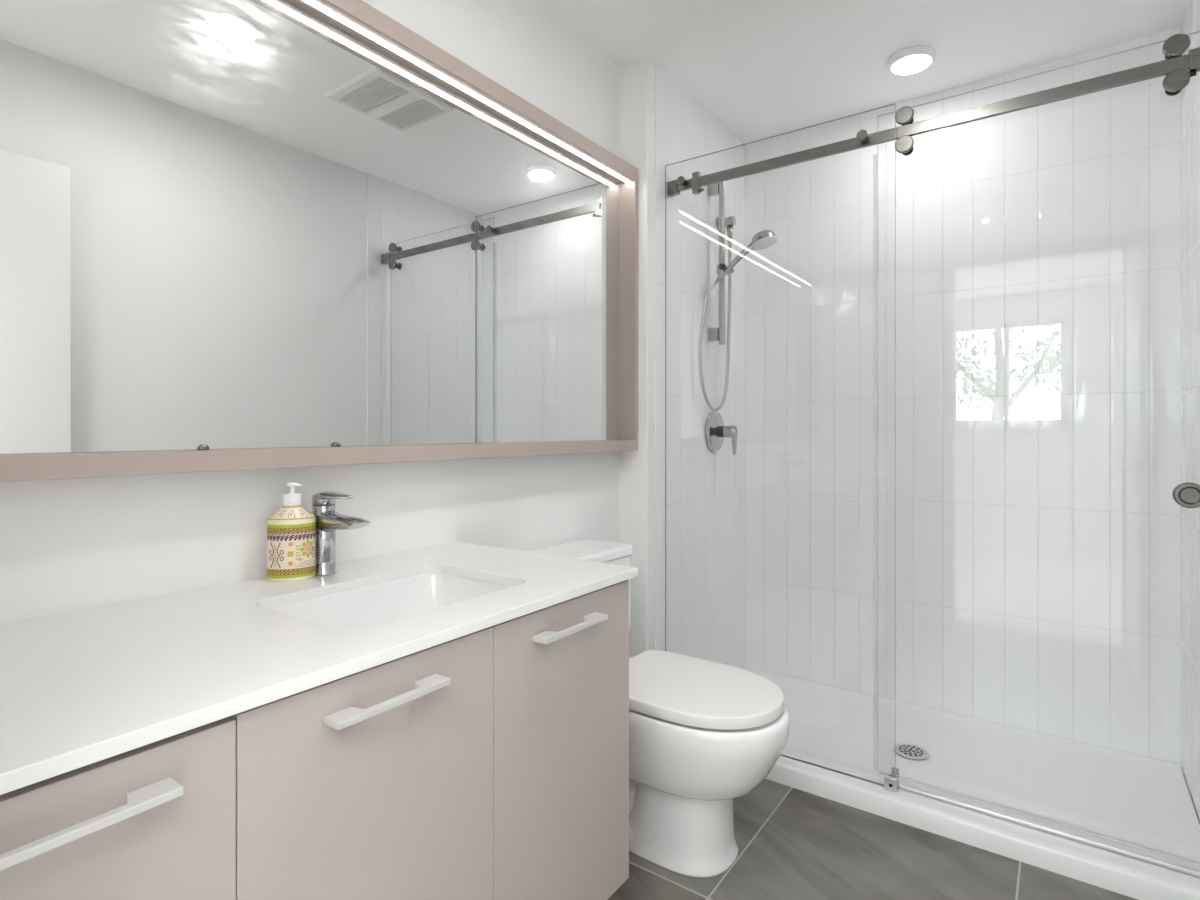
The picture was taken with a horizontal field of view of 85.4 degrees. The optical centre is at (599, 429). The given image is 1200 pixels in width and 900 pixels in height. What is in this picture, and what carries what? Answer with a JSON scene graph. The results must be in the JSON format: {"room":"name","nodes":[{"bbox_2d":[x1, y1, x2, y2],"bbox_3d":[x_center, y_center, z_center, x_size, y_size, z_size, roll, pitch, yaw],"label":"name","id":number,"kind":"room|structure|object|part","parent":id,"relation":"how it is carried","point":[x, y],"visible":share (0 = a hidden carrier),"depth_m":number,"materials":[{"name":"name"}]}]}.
{"room":"bathroom","nodes":[
{"label":"bathroom","id":0,"kind":"room"},
{"bbox_2d":[0,0,619,623],"bbox_3d":[-0.570,-0.090,1.550,0.120,2.420,2.040,0,0,36],"label":"wall","id":1,"kind":"structure","parent":0,"point":[67,544],"depth_m":1.51,"materials":[{"name":"white paint"}]},
{"bbox_2d":[0,0,637,481],"bbox_3d":[-0.423,-0.422,1.584,0.079,0.993,1.806,0,0,36],"label":"vanity mirror","id":2,"kind":"object","parent":1,"relation":"attached to","point":[235,234],"visible":1,"depth_m":1.31,"materials":[{"name":"beige mirror"}]},
{"bbox_3d":[-0.450,-0.418,1.603,0.009,0.913,1.770,0,0,36],"label":"panel","id":3,"kind":"part","parent":2,"relation":"part of","materials":[{"name":"grey"}]},
{"bbox_3d":[-0.423,-0.401,1.584,0.079,0.949,1.806,0,0,36],"label":"frame","id":4,"kind":"part","parent":2,"relation":"part of","materials":[{"name":"beige"}]},
{"bbox_2d":[288,0,637,183],"bbox_3d":[-0.423,-0.895,1.584,0.079,0.047,1.806,0,0,36],"label":"light","id":5,"kind":"object","parent":2,"relation":"on","point":[357,22],"depth_m":1.64,"materials":[{"name":"white"}]},
{"bbox_2d":[620,59,744,668],"bbox_3d":[0.347,-0.090,2.732,0.239,2.420,0.950,0,0,36],"label":"wall","id":6,"kind":"structure","parent":0,"point":[705,488],"depth_m":2.49,"materials":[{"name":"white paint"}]},
{"bbox_2d":[655,65,656,649],"bbox_3d":[0.199,-0.090,2.321,0.004,2.420,0.004,0,0,36],"label":"trim","id":7,"kind":"structure","parent":6,"relation":"attached to","point":[655,65],"depth_m":2.32,"materials":[{"name":"white"}]},
{"bbox_2d":[708,181,733,344],"bbox_3d":[0.478,-0.679,2.624,0.096,0.673,0.088,0,0,36],"label":"slide bar","id":8,"kind":"object","parent":6,"relation":"attached to","point":[714,334],"visible":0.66,"depth_m":2.62,"materials":[{"name":"silver metal"}]},
{"bbox_3d":[0.484,-0.643,2.572,0.025,0.025,0.010,0,0,36],"label":"holder knob","id":9,"kind":"part","parent":8,"relation":"part of","materials":[{"name":"black rubber"}]},
{"bbox_2d":[716,230,777,281],"bbox_3d":[0.582,-0.676,2.563,0.232,0.185,0.102,0,0,31],"label":"shower","id":10,"kind":"object","parent":8,"relation":"attached to","point":[764,239],"visible":1,"depth_m":2.54,"materials":[{"name":"silver metal"}]},
{"bbox_3d":[0.543,-0.666,2.570,0.166,0.163,0.032,0,0,16],"label":"handle","id":11,"kind":"part","parent":10,"relation":"part of","materials":[{"name":"silver metal"}]},
{"bbox_2d":[705,411,736,454],"bbox_3d":[0.513,0.013,2.671,0.100,0.179,0.170,0,0,36],"label":"mixer valve","id":12,"kind":"object","parent":6,"relation":"attached to","point":[715,430],"visible":0.99,"depth_m":2.66,"materials":[{"name":"silver metal"}]},
{"bbox_3d":[0.481,0.009,2.695,0.020,0.170,0.170,0,0,36],"label":"wall plate","id":13,"kind":"part","parent":12,"relation":"part of","materials":[{"name":"silver metal"}]},
{"bbox_3d":[0.501,0.009,2.680,0.032,0.046,0.046,0,0,36],"label":"stem","id":14,"kind":"part","parent":12,"relation":"part of","materials":[{"name":"silver metal"}]},
{"bbox_3d":[0.534,0.043,2.656,0.049,0.119,0.050,0,0,36],"label":"valve lever","id":15,"kind":"part","parent":12,"relation":"part of","materials":[{"name":"silver metal"}]},
{"bbox_2d":[716,216,735,240],"bbox_3d":[0.529,-0.841,2.720,0.069,0.110,0.060,0,0,36],"label":"outlet","id":16,"kind":"object","parent":6,"relation":"attached to","point":[730,221],"visible":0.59,"depth_m":2.70,"materials":[{"name":"silver metal"}]},
{"bbox_2d":[698,240,731,411],"bbox_3d":[0.472,-0.431,2.613,0.042,0.720,0.254,0,0,38],"label":"shower hose","id":17,"kind":"object","parent":16,"relation":"hanging from","point":[716,282],"visible":0.96,"depth_m":2.67,"materials":[{"name":"silver metal"}]},
{"bbox_3d":[0.504,-0.866,2.738,0.008,0.060,0.060,0,0,36],"label":"wall plate","id":18,"kind":"part","parent":16,"relation":"part of","materials":[{"name":"silver metal"}]},
{"bbox_2d":[536,0,1187,143],"bbox_3d":[-0.366,-1.350,0.004,3.800,0.100,6.220,0,0,36],"label":"ceiling","id":19,"kind":"structure","parent":0,"point":[763,69],"depth_m":2.17,"materials":[{"name":"white paint"}]},
{"bbox_2d":[888,46,935,75],"bbox_3d":[1.090,-1.286,2.278,0.152,0.028,0.152,0,0,36],"label":"recessed light","id":20,"kind":"object","parent":19,"relation":"in","point":[916,59],"visible":1,"depth_m":2.25,"materials":[{"name":"white plastic"}]},
{"bbox_2d":[608,779,1137,899],"bbox_3d":[0.421,1.170,1.450,1.900,0.100,2.950,0,0,36],"label":"floor","id":21,"kind":"structure","parent":0,"point":[794,844],"depth_m":1.66,"materials":[{"name":"tile"}]},
{"bbox_2d":[0,580,628,899],"bbox_3d":[-0.477,0.716,1.067,0.590,0.808,1.116,0,0,36],"label":"vanity cabinet","id":22,"kind":"object","parent":21,"relation":"on","point":[490,763],"visible":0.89,"depth_m":0.88,"materials":[{"name":"grey laminate"}]},
{"bbox_3d":[-0.479,0.359,0.583,0.032,0.009,0.180,0,0,36],"label":"handle","id":23,"kind":"part","parent":22,"relation":"part of","materials":[{"name":"white"}]},
{"bbox_3d":[-0.502,0.631,0.595,0.018,0.622,0.318,0,0,36],"label":"door","id":24,"kind":"part","parent":22,"relation":"part of","materials":[{"name":"grey laminate"}]},
{"bbox_2d":[0,541,637,794],"bbox_3d":[-0.481,0.302,1.081,0.569,0.018,1.138,0,0,36],"label":"countertop","id":25,"kind":"structure","parent":22,"relation":"on","point":[83,687],"depth_m":0.88,"materials":[{"name":"white stone"}]},
{"bbox_2d":[267,482,315,581],"bbox_3d":[-0.606,0.198,1.281,0.088,0.190,0.059,0,0,-24],"label":"soap dispenser","id":26,"kind":"object","parent":25,"relation":"on","point":[291,530],"visible":1,"depth_m":1.26,"materials":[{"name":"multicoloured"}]},
{"bbox_2d":[312,491,369,575],"bbox_3d":[-0.517,0.209,1.291,0.158,0.168,0.049,0,0,36],"label":"faucet","id":27,"kind":"object","parent":25,"relation":"on","point":[328,520],"visible":0.94,"depth_m":1.30,"materials":[{"name":"silver metal"}]},
{"bbox_3d":[-0.535,0.139,1.304,0.110,0.026,0.044,0,0,36],"label":"lever","id":28,"kind":"part","parent":27,"relation":"part of","materials":[{"name":"silver metal"}]},
{"bbox_3d":[-0.510,0.185,1.286,0.139,0.049,0.046,0,0,36],"label":"spout","id":29,"kind":"part","parent":27,"relation":"part of","materials":[{"name":"silver metal"}]},
{"bbox_2d":[267,572,511,630],"bbox_3d":[-0.363,0.374,1.182,0.333,0.138,0.448,0,0,36],"label":"undermount sink","id":30,"kind":"object","parent":25,"relation":"in","point":[371,605],"visible":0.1,"depth_m":1.31,"materials":[{"name":"white ceramic"}]},
{"bbox_3d":[-0.293,0.629,0.887,0.018,0.626,0.396,0,0,36],"label":"door","id":31,"kind":"part","parent":22,"relation":"part of","materials":[{"name":"grey laminate"}]},
{"bbox_3d":[-0.277,0.359,0.866,0.032,0.009,0.177,0,0,36],"label":"handle","id":32,"kind":"part","parent":22,"relation":"part of","materials":[{"name":"white"}]},
{"bbox_3d":[-0.062,0.629,1.211,0.018,0.626,0.398,0,0,36],"label":"door","id":33,"kind":"part","parent":22,"relation":"part of","materials":[{"name":"grey laminate"}]},
{"bbox_3d":[-0.050,0.359,1.184,0.032,0.009,0.184,0,0,36],"label":"handle","id":34,"kind":"part","parent":22,"relation":"part of","materials":[{"name":"white"}]},
{"bbox_2d":[529,539,789,877],"bbox_3d":[0.157,0.739,1.809,0.736,0.762,0.372,0,0,36],"label":"toilet","id":35,"kind":"object","parent":21,"relation":"on","point":[704,735],"visible":0.66,"depth_m":1.64,"materials":[{"name":"white ceramic"}]},
{"bbox_3d":[-0.068,0.374,1.957,0.199,0.032,0.352,0,0,36],"label":"cistern lid","id":36,"kind":"part","parent":35,"relation":"part of","materials":[{"name":"white ceramic"}]},
{"bbox_3d":[0.248,0.694,1.746,0.479,0.030,0.364,0,0,36],"label":"lid","id":37,"kind":"part","parent":35,"relation":"part of","materials":[{"name":"white plastic"}]},
{"bbox_3d":[0.199,0.816,1.781,0.634,0.198,0.369,0,0,36],"label":"bowl","id":38,"kind":"part","parent":35,"relation":"part of","materials":[{"name":"white ceramic"}]},
{"bbox_2d":[744,666,1199,899],"bbox_3d":[1.037,1.085,2.211,1.490,0.069,0.792,0,0,36],"label":"shower tray","id":39,"kind":"object","parent":21,"relation":"on","point":[1145,801],"depth_m":1.99,"materials":[{"name":"white plastic"}]},
{"bbox_2d":[665,103,895,782],"bbox_3d":[0.556,0.050,2.148,0.778,2.024,0.008,0,0,36],"label":"fixed glass panel","id":40,"kind":"object","parent":39,"relation":"on","point":[894,103],"visible":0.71,"depth_m":1.99,"materials":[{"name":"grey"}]},
{"bbox_2d":[667,47,1199,196],"bbox_3d":[0.852,-0.881,1.950,1.489,0.073,0.054,0,0,36],"label":"rail","id":41,"kind":"object","parent":40,"relation":"attached to","point":[1190,62],"visible":0.99,"depth_m":1.85,"materials":[{"name":"silver metal"}]},
{"bbox_2d":[877,31,1199,863],"bbox_3d":[1.145,0.047,1.776,0.758,2.018,0.059,0,0,36],"label":"sliding shower door","id":42,"kind":"structure","parent":41,"relation":"hanging from","point":[1185,494],"depth_m":1.65,"materials":[{"name":"clear glass"}]},
{"bbox_3d":[1.435,0.160,1.584,0.062,0.062,0.034,0,0,36],"label":"door pull","id":43,"kind":"part","parent":42,"relation":"part of","materials":[{"name":"silver metal"}]},
{"bbox_2d":[885,766,898,791],"bbox_3d":[0.877,1.043,1.945,0.033,0.037,0.088,0,0,36],"label":"guide","id":44,"kind":"object","parent":39,"relation":"on","point":[891,783],"visible":0.97,"depth_m":1.92,"materials":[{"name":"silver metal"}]},
{"bbox_3d":[1.173,1.056,1.724,0.703,0.011,0.012,0,0,36],"label":"threshold strip","id":45,"kind":"part","parent":39,"relation":"part of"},
{"bbox_2d":[745,27,1181,767],"bbox_3d":[1.298,-0.090,2.572,1.494,2.420,0.100,0,0,36],"label":"wall","id":46,"kind":"structure","parent":0,"point":[1038,248],"depth_m":2.43,"materials":[{"name":"white tile"}]},
{"bbox_2d":[1181,0,1199,823],"bbox_3d":[1.150,-0.090,0.979,0.124,2.420,2.870,0,0,36],"label":"wall","id":47,"kind":"structure","parent":0,"point":[1190,95],"depth_m":1.94,"materials":[{"name":"white tile"}]}
]}

